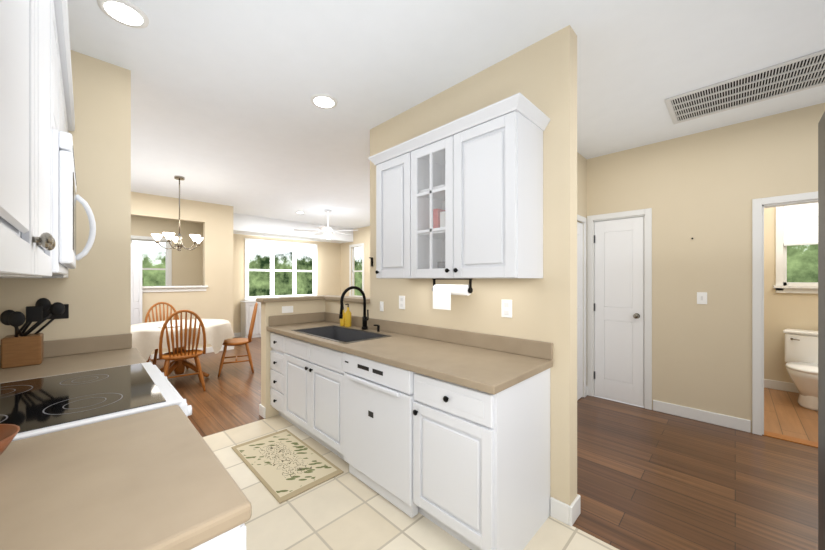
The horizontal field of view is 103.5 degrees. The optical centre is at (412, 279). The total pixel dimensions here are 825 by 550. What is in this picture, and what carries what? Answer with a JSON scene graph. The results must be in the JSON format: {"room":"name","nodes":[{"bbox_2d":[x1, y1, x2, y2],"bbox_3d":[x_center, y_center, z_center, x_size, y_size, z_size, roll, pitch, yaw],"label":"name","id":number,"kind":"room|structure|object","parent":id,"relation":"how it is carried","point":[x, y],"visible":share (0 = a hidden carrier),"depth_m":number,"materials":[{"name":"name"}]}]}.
{"room":"kitchen","nodes":[
{"label":"kitchen","id":0,"kind":"room"},
{"bbox_2d":[0,50,130,344],"bbox_3d":[-2.206,-0.025,2.036,0.120,2.810,0.660,0,0,45],"label":"wall","id":1,"kind":"structure","parent":0,"point":[93,290],"depth_m":2.11,"materials":[{"name":"paint"}]},
{"bbox_2d":[0,333,131,360],"bbox_3d":[-2.146,0.420,1.995,0.020,0.100,0.643,0,0,45],"label":"backsplash","id":2,"kind":"structure","parent":1,"relation":"attached to","point":[61,348],"depth_m":2.06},
{"bbox_2d":[131,215,201,285],"bbox_3d":[-7.206,-0.025,6.169,0.120,2.810,5.800,0,0,45],"label":"wall","id":3,"kind":"structure","parent":0,"point":[187,267],"depth_m":7.78,"materials":[{"name":"paint"}]},
{"bbox_2d":[131,235,171,285],"bbox_3d":[-6.709,-0.215,6.634,0.170,1.490,2.940,0,0,45],"label":"sunroom window","id":4,"kind":"structure","parent":3,"relation":"in","point":[168,267],"depth_m":7.58,"materials":[{"name":"white"}]},
{"bbox_2d":[131,192,232,353],"bbox_3d":[-5.556,-0.025,4.425,0.120,2.810,5.650,0,0,45],"label":"wall","id":5,"kind":"structure","parent":0,"point":[214,300],"depth_m":6.06,"materials":[{"name":"paint"}]},
{"bbox_2d":[131,243,141,324],"bbox_3d":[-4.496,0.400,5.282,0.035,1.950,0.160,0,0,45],"label":"door","id":6,"kind":"structure","parent":5,"relation":"in","point":[136,283],"depth_m":5.28,"materials":[{"name":"white paint"}]},
{"bbox_2d":[142,285,207,291],"bbox_3d":[-4.809,0.170,5.177,0.220,0.100,2.650,0,0,45],"label":"ledge","id":7,"kind":"object","parent":5,"relation":"attached to","point":[170,288],"visible":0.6,"depth_m":5.67,"materials":[{"name":"white wood"}]},
{"bbox_2d":[149,345,233,360],"bbox_3d":[-5.461,1.325,4.425,0.015,0.110,5.545,0,0,45],"label":"baseboard","id":8,"kind":"structure","parent":5,"relation":"attached to","point":[208,349],"depth_m":6.09,"materials":[{"name":"white wood"}]},
{"bbox_2d":[202,223,202,284],"bbox_3d":[-4.867,-0.025,7.807,0.870,2.810,0.120,0,0,45],"label":"wall","id":9,"kind":"structure","parent":0,"point":[202,223],"depth_m":8.06,"materials":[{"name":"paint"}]},
{"bbox_2d":[233,234,340,332],"bbox_3d":[-3.378,-0.025,8.604,0.120,2.810,3.590,0,0,45],"label":"wall","id":10,"kind":"structure","parent":0,"point":[329,268],"depth_m":8.99,"materials":[{"name":"paint"}]},
{"bbox_2d":[233,332,240,337],"bbox_3d":[-3.341,1.325,8.547,0.015,0.110,3.320,0,0,45],"label":"baseboard","id":11,"kind":"structure","parent":10,"relation":"attached to","point":[238,334],"depth_m":7.72,"materials":[{"name":"white wood"}]},
{"bbox_2d":[244,238,317,300],"bbox_3d":[-3.399,-0.210,8.548,0.170,1.560,1.960,0,0,45],"label":"window","id":12,"kind":"structure","parent":10,"relation":"in","point":[272,243],"depth_m":8.44,"materials":[{"name":"white"}]},
{"bbox_2d":[256,295,322,417],"bbox_3d":[-1.303,0.785,3.457,0.200,1.190,0.630,0,0,45],"label":"wall","id":13,"kind":"structure","parent":0,"point":[271,306],"depth_m":3.28,"materials":[{"name":"paint"}]},
{"bbox_2d":[259,404,265,415],"bbox_3d":[-1.284,1.325,3.569,0.019,0.110,0.765,0,0,45],"label":"baseboard","id":14,"kind":"structure","parent":13,"relation":"attached to","point":[262,410],"depth_m":3.25,"materials":[{"name":"white wood"}]},
{"bbox_2d":[282,306,292,312],"bbox_3d":[-1.296,0.315,3.373,0.006,0.070,0.120,0,0,45],"label":"electrical outlet","id":15,"kind":"object","parent":13,"relation":"attached to","point":[287,309],"visible":1,"depth_m":3.37,"materials":[{"name":"white plastic"}]},
{"bbox_2d":[233,213,352,242],"bbox_3d":[-3.105,-1.250,8.333,0.650,0.360,3.350,0,0,45],"label":"ceiling","id":16,"kind":"structure","parent":0,"point":[257,226],"depth_m":7.91,"materials":[{"name":"paint"}]},
{"bbox_2d":[341,226,369,297],"bbox_3d":[-0.013,-0.025,7.707,5.920,2.810,0.120,0,0,45],"label":"wall","id":17,"kind":"structure","parent":0,"point":[361,235],"depth_m":9.18,"materials":[{"name":"paint"}]},
{"bbox_2d":[349,243,363,296],"bbox_3d":[-1.559,-0.225,9.180,0.690,1.530,0.110,0,0,45],"label":"window","id":18,"kind":"structure","parent":17,"relation":"in","point":[356,245],"depth_m":9.35,"materials":[{"name":"white"}]},
{"bbox_2d":[203,415,618,549],"bbox_3d":[0.231,1.405,0.729,5.900,0.050,2.480,0,0,45],"label":"floor","id":19,"kind":"structure","parent":0,"point":[346,509],"depth_m":1.86,"materials":[{"name":"beige tile"}]},
{"bbox_2d":[0,362,191,441],"bbox_3d":[-1.391,0.909,1.310,0.820,0.901,0.768,0,0,45],"label":"range","id":20,"kind":"object","parent":19,"relation":"on","point":[33,407],"visible":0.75,"depth_m":1.26,"materials":[{"name":"white paint"}]},
{"bbox_2d":[180,517,250,549],"bbox_3d":[-0.857,0.945,0.716,0.769,0.870,0.685,0,0,45],"label":"base cabinet","id":21,"kind":"object","parent":19,"relation":"on","point":[234,537],"depth_m":0.66,"materials":[{"name":"white paint"}]},
{"bbox_2d":[0,348,145,382],"bbox_3d":[-1.933,0.490,1.787,0.615,0.040,0.688,0,0,45],"label":"countertop","id":22,"kind":"structure","parent":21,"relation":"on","point":[75,362],"depth_m":1.79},
{"bbox_2d":[0,298,68,368],"bbox_3d":[-2.065,0.287,1.784,0.254,0.363,0.242,0,0,45],"label":"utensil holder","id":23,"kind":"object","parent":22,"relation":"on","point":[19,348],"visible":1,"depth_m":1.76,"materials":[{"name":"brown wood"}]},
{"bbox_2d":[0,405,251,549],"bbox_3d":[-0.853,0.490,0.714,0.777,0.040,0.688,0,0,45],"label":"countertop","id":24,"kind":"structure","parent":21,"relation":"on","point":[147,480],"depth_m":0.73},
{"bbox_2d":[0,424,19,454],"bbox_3d":[-1.109,0.431,0.770,0.230,0.075,0.230,0,0,45],"label":"bowl","id":25,"kind":"object","parent":24,"relation":"on","point":[8,433],"visible":1,"depth_m":0.86,"materials":[{"name":"brown wood"}]},
{"bbox_2d":[267,330,294,419],"bbox_3d":[-1.056,0.945,3.314,0.428,0.870,0.621,0,0,45],"label":"base cabinet","id":26,"kind":"object","parent":19,"relation":"on","point":[280,346],"depth_m":3.08,"materials":[{"name":"white paint"}]},
{"bbox_2d":[267,322,339,337],"bbox_3d":[-1.063,0.490,3.299,0.438,0.040,0.653,0,0,45],"label":"countertop","id":27,"kind":"structure","parent":26,"relation":"on","point":[284,330],"depth_m":3.20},
{"bbox_2d":[342,304,350,326],"bbox_3d":[-0.637,0.354,3.219,0.062,0.229,0.064,0,0,45],"label":"soap bottle","id":28,"kind":"object","parent":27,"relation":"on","point":[345,321],"depth_m":3.20,"materials":[{"name":"yellow plastic"}]},
{"bbox_2d":[231,429,343,503],"bbox_3d":[-0.985,1.375,2.486,0.940,0.008,0.460,0,0,45],"label":"mat","id":29,"kind":"object","parent":19,"relation":"on","point":[284,465],"visible":1,"depth_m":2.40,"materials":[{"name":"beige fabric"}]},
{"bbox_2d":[287,354,334,453],"bbox_3d":[-0.594,1.030,2.856,0.921,0.700,0.620,0,0,45],"label":"base cabinet","id":30,"kind":"object","parent":19,"relation":"on","point":[310,382],"depth_m":2.65,"materials":[{"name":"white paint"}]},
{"bbox_2d":[335,350,406,513],"bbox_3d":[-0.030,0.945,2.283,0.798,0.870,0.638,0,0,45],"label":"dishwasher","id":31,"kind":"object","parent":19,"relation":"on","point":[371,397],"depth_m":2.06,"materials":[{"name":"white paint"}]},
{"bbox_2d":[407,366,552,549],"bbox_3d":[0.397,0.945,1.860,0.522,0.870,0.638,0,0,45],"label":"base cabinet","id":32,"kind":"object","parent":19,"relation":"on","point":[447,430],"depth_m":1.64,"materials":[{"name":"white paint"}]},
{"bbox_2d":[335,334,552,397],"bbox_3d":[0.135,0.490,2.109,1.280,0.040,0.653,0,0,45],"label":"countertop","id":33,"kind":"structure","parent":32,"relation":"on","point":[492,372],"depth_m":1.88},
{"bbox_2d":[818,112,824,549],"bbox_3d":[1.098,0.480,0.251,0.895,1.800,0.836,0,0,45],"label":"fridge","id":34,"kind":"object","parent":19,"relation":"on","point":[821,334],"visible":1,"depth_m":0.82,"materials":[{"name":"silver metal"}]},
{"bbox_2d":[67,0,824,228],"bbox_3d":[-1.074,-1.480,3.885,12.200,0.100,11.200,0,0,45],"label":"ceiling","id":35,"kind":"structure","parent":0,"point":[225,111],"depth_m":2.22,"materials":[{"name":"paint"}]},
{"bbox_2d":[97,0,148,27],"bbox_3d":[-1.543,-1.423,1.738,0.210,0.013,0.210,0,0,45],"label":"recessed light","id":36,"kind":"object","parent":35,"relation":"in","point":[126,13],"visible":1,"depth_m":1.73,"materials":[{"name":"white"}]},
{"bbox_2d":[151,176,202,250],"bbox_3d":[-3.277,-0.911,4.566,0.587,1.038,0.611,0,0,45],"label":"pendant chandelier","id":37,"kind":"object","parent":35,"relation":"hanging from","point":[197,239],"visible":1,"depth_m":4.51,"materials":[{"name":"white glass"}]},
{"bbox_2d":[310,93,336,108],"bbox_3d":[-0.709,-1.423,2.607,0.210,0.013,0.210,0,0,45],"label":"recessed light","id":38,"kind":"object","parent":35,"relation":"in","point":[324,101],"visible":0.98,"depth_m":2.59,"materials":[{"name":"white"}]},
{"bbox_2d":[294,210,354,238],"bbox_3d":[-1.765,-1.130,6.779,1.268,0.600,1.285,0,0,45],"label":"ceiling fan","id":39,"kind":"object","parent":35,"relation":"hanging from","point":[327,231],"visible":1,"depth_m":6.68,"materials":[{"name":"white paint"}]},
{"bbox_2d":[664,50,824,123],"bbox_3d":[2.530,-1.423,2.448,0.940,0.014,0.560,0,0,45],"label":"ceiling vent","id":40,"kind":"object","parent":35,"relation":"in","point":[805,72],"visible":1,"depth_m":2.43,"materials":[{"name":"silver metal"}]},
{"bbox_2d":[323,25,576,505],"bbox_3d":[-0.070,-0.025,2.853,2.800,2.810,0.190,0,0,45],"label":"wall","id":41,"kind":"structure","parent":0,"point":[541,75],"depth_m":1.95,"materials":[{"name":"paint"}]},
{"bbox_2d":[380,301,383,310],"bbox_3d":[-0.284,0.250,2.978,0.050,0.090,0.012,0,0,45],"label":"light switch","id":42,"kind":"object","parent":41,"relation":"attached to","point":[381,306],"visible":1,"depth_m":2.97,"materials":[{"name":"white plastic"}]},
{"bbox_2d":[399,296,404,308],"bbox_3d":[-0.091,0.200,2.789,0.075,0.115,0.008,0,0,45],"label":"electrical outlet","id":43,"kind":"object","parent":41,"relation":"attached to","point":[401,302],"visible":1,"depth_m":2.78,"materials":[{"name":"white plastic"}]},
{"bbox_2d":[269,312,552,361],"bbox_3d":[-0.308,0.515,2.563,2.548,0.290,0.633,0,0,45],"label":"backsplash","id":44,"kind":"structure","parent":41,"relation":"attached to","point":[533,349],"depth_m":2.66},
{"bbox_2d":[368,92,549,278],"bbox_3d":[0.233,-0.471,2.204,1.239,0.933,0.380,0,0,45],"label":"upper cabinet","id":45,"kind":"object","parent":41,"relation":"attached to","point":[461,197],"visible":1,"depth_m":1.91,"materials":[{"name":"white paint"}]},
{"bbox_2d":[432,279,472,309],"bbox_3d":[0.275,0.105,2.292,0.332,0.219,0.073,0,0,45],"label":"paper towel holder","id":46,"kind":"object","parent":45,"relation":"attached to","point":[442,294],"visible":1,"depth_m":2.28,"materials":[{"name":"white paper"}]},
{"bbox_2d":[501,299,511,317],"bbox_3d":[0.607,0.190,2.096,0.075,0.115,0.008,0,0,45],"label":"electrical outlet","id":47,"kind":"object","parent":41,"relation":"attached to","point":[506,308],"visible":1,"depth_m":2.09,"materials":[{"name":"white plastic"}]},
{"bbox_2d":[550,494,580,518],"bbox_3d":[0.763,1.325,2.107,0.595,0.110,0.045,0,0,45],"label":"baseboard","id":48,"kind":"structure","parent":41,"relation":"attached to","point":[565,513],"depth_m":1.86,"materials":[{"name":"white wood"}]},
{"bbox_2d":[149,337,817,549],"bbox_3d":[-1.074,1.405,3.885,12.200,0.050,11.200,0,0,45],"label":"floor","id":49,"kind":"structure","parent":0,"point":[647,479],"depth_m":2.32,"materials":[{"name":"brown wood"}]},
{"bbox_2d":[144,302,188,368],"bbox_3d":[-3.775,0.871,4.977,0.520,1.024,0.464,0,0,40],"label":"chair","id":50,"kind":"object","parent":49,"relation":"on","point":[154,360],"visible":0.33,"depth_m":5.05,"materials":[{"name":"brown wood"}]},
{"bbox_2d":[159,310,205,390],"bbox_3d":[-2.848,0.871,4.024,0.464,1.024,0.520,0,0,-38],"label":"chair","id":51,"kind":"object","parent":49,"relation":"on","point":[181,354],"visible":0.94,"depth_m":3.89,"materials":[{"name":"brown wood"}]},
{"bbox_2d":[131,319,234,376],"bbox_3d":[-3.255,0.995,4.558,1.332,0.766,1.340,0,0,45],"label":"dining table","id":52,"kind":"object","parent":49,"relation":"on","point":[145,339],"visible":0.69,"depth_m":4.31,"materials":[{"name":"white fabric"}]},
{"bbox_2d":[218,302,257,376],"bbox_3d":[-2.620,0.871,4.894,0.520,1.024,0.464,0,0,-28],"label":"chair","id":53,"kind":"object","parent":49,"relation":"on","point":[236,342],"visible":0.98,"depth_m":4.79,"materials":[{"name":"brown wood"}]},
{"bbox_2d":[240,300,260,337],"bbox_3d":[-3.769,0.948,7.801,0.347,0.865,0.600,0,0,45],"label":"base cabinet","id":54,"kind":"object","parent":49,"relation":"on","point":[247,307],"visible":0.54,"depth_m":7.60,"materials":[{"name":"white paint"}]},
{"bbox_2d":[577,152,586,222],"bbox_3d":[1.269,-0.025,3.151,0.120,2.810,2.180,0,0,45],"label":"wall","id":55,"kind":"structure","parent":0,"point":[581,185],"depth_m":3.75,"materials":[{"name":"paint"}]},
{"bbox_2d":[577,214,586,399],"bbox_3d":[1.699,0.330,3.570,0.136,2.100,0.860,0,0,45],"label":"door frame","id":56,"kind":"structure","parent":55,"relation":"attached to","point":[581,309],"depth_m":3.77,"materials":[{"name":"white wood"}]},
{"bbox_2d":[587,103,824,432],"bbox_3d":[3.491,-0.025,2.565,3.860,2.810,0.120,0,0,45],"label":"wall","id":57,"kind":"structure","parent":0,"point":[703,189],"depth_m":3.13,"materials":[{"name":"paint"}]},
{"bbox_2d":[587,208,651,409],"bbox_3d":[2.328,0.315,3.675,0.625,2.130,0.180,0,0,45],"label":"door","id":58,"kind":"structure","parent":57,"relation":"attached to","point":[619,306],"depth_m":3.64,"materials":[{"name":"white wood"}]},
{"bbox_2d":[653,400,750,432],"bbox_3d":[2.786,1.325,3.171,0.713,0.110,0.015,0,0,45],"label":"baseboard","id":59,"kind":"structure","parent":57,"relation":"attached to","point":[727,421],"depth_m":3.14,"materials":[{"name":"white wood"}]},
{"bbox_2d":[697,292,706,303],"bbox_3d":[2.806,0.185,3.151,0.075,0.115,0.012,0,0,45],"label":"light switch","id":60,"kind":"object","parent":57,"relation":"attached to","point":[701,297],"visible":1,"depth_m":3.15,"materials":[{"name":"white plastic"}]},
{"bbox_2d":[752,191,817,447],"bbox_3d":[3.399,0.333,2.644,0.882,2.095,0.138,0,0,45],"label":"door frame","id":61,"kind":"structure","parent":57,"relation":"attached to","point":[759,205],"depth_m":2.88,"materials":[{"name":"white wood"}]},
{"bbox_2d":[764,388,817,441],"bbox_3d":[4.292,1.405,3.116,2.000,0.050,2.030,0,0,45],"label":"floor","id":62,"kind":"structure","parent":0,"point":[786,413],"depth_m":3.27,"materials":[{"name":"brown wood"}]},
{"bbox_2d":[783,329,817,410],"bbox_3d":[4.474,0.993,3.562,0.534,0.775,0.777,0,0,45],"label":"toilet","id":63,"kind":"object","parent":62,"relation":"on","point":[801,355],"visible":0.88,"depth_m":3.66,"materials":[{"name":"white ceramic"}]},
{"bbox_2d":[764,207,817,382],"bbox_3d":[4.944,-0.025,3.772,2.000,2.810,0.120,0,0,45],"label":"wall","id":64,"kind":"structure","parent":0,"point":[784,311],"depth_m":4.05,"materials":[{"name":"paint"}]},
{"bbox_2d":[764,379,798,392],"bbox_3d":[4.903,1.325,3.717,1.740,0.110,0.015,0,0,45],"label":"baseboard","id":65,"kind":"structure","parent":64,"relation":"attached to","point":[772,384],"depth_m":4.04,"materials":[{"name":"white wood"}]},
{"bbox_2d":[773,203,817,293],"bbox_3d":[4.806,-0.405,3.853,0.710,1.150,0.140,0,0,45],"label":"window","id":66,"kind":"structure","parent":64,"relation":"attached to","point":[784,232],"depth_m":3.99,"materials":[{"name":"white"}]},
{"bbox_3d":[-0.516,-0.025,-0.193,5.660,2.810,0.120,0,0,45],"label":"wall","id":67,"kind":"structure","parent":0,"visible":0},
{"bbox_2d":[0,0,11,277],"bbox_3d":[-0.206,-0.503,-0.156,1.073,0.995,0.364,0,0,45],"label":"upper cabinet","id":68,"kind":"object","parent":67,"relation":"attached to","point":[5,5],"depth_m":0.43,"materials":[{"name":"white paint"}]},
{"bbox_2d":[12,0,59,277],"bbox_3d":[-0.880,-0.503,0.514,1.079,0.995,0.364,0,0,45],"label":"upper cabinet","id":69,"kind":"object","parent":67,"relation":"attached to","point":[36,97],"depth_m":0.65,"materials":[{"name":"white paint"}]},
{"bbox_2d":[60,0,63,131],"bbox_3d":[-1.417,-0.740,1.048,0.436,0.520,0.364,0,0,45],"label":"upper cabinet","id":70,"kind":"object","parent":67,"relation":"attached to","point":[61,1],"depth_m":1.37,"materials":[{"name":"white paint"}]},
{"bbox_2d":[52,129,95,274],"bbox_3d":[-1.497,-0.247,1.203,0.760,0.455,0.474,0,0,45],"label":"microwave","id":71,"kind":"object","parent":70,"relation":"attached to","point":[65,197],"visible":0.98,"depth_m":1.05,"materials":[{"name":"white paint"}]},
{"bbox_2d":[64,44,67,132],"bbox_3d":[-1.653,-0.740,1.282,0.436,0.520,0.364,0,0,45],"label":"upper cabinet","id":72,"kind":"object","parent":67,"relation":"attached to","point":[65,45],"depth_m":1.57,"materials":[{"name":"white paint"}]},
{"bbox_2d":[60,92,71,277],"bbox_3d":[-2.036,-0.503,1.662,0.644,0.995,0.364,0,0,45],"label":"upper cabinet","id":73,"kind":"object","parent":67,"relation":"attached to","point":[69,93],"depth_m":1.78,"materials":[{"name":"white paint"}]},
{"label":"outside","id":74,"kind":"structure","parent":0,"visible":0},
{"bbox_2d":[144,241,312,295],"bbox_3d":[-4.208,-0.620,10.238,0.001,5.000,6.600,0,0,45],"label":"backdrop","id":75,"kind":"structure","parent":74,"point":[259,258],"depth_m":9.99,"materials":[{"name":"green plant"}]},
{"bbox_2d":[355,247,361,295],"bbox_3d":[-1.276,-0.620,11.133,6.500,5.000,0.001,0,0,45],"label":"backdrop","id":76,"kind":"structure","parent":74,"point":[358,265],"depth_m":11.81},
{"bbox_2d":[787,204,817,281],"bbox_3d":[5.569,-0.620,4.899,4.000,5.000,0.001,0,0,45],"label":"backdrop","id":77,"kind":"structure","parent":74,"point":[802,263],"depth_m":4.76,"materials":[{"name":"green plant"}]}
]}

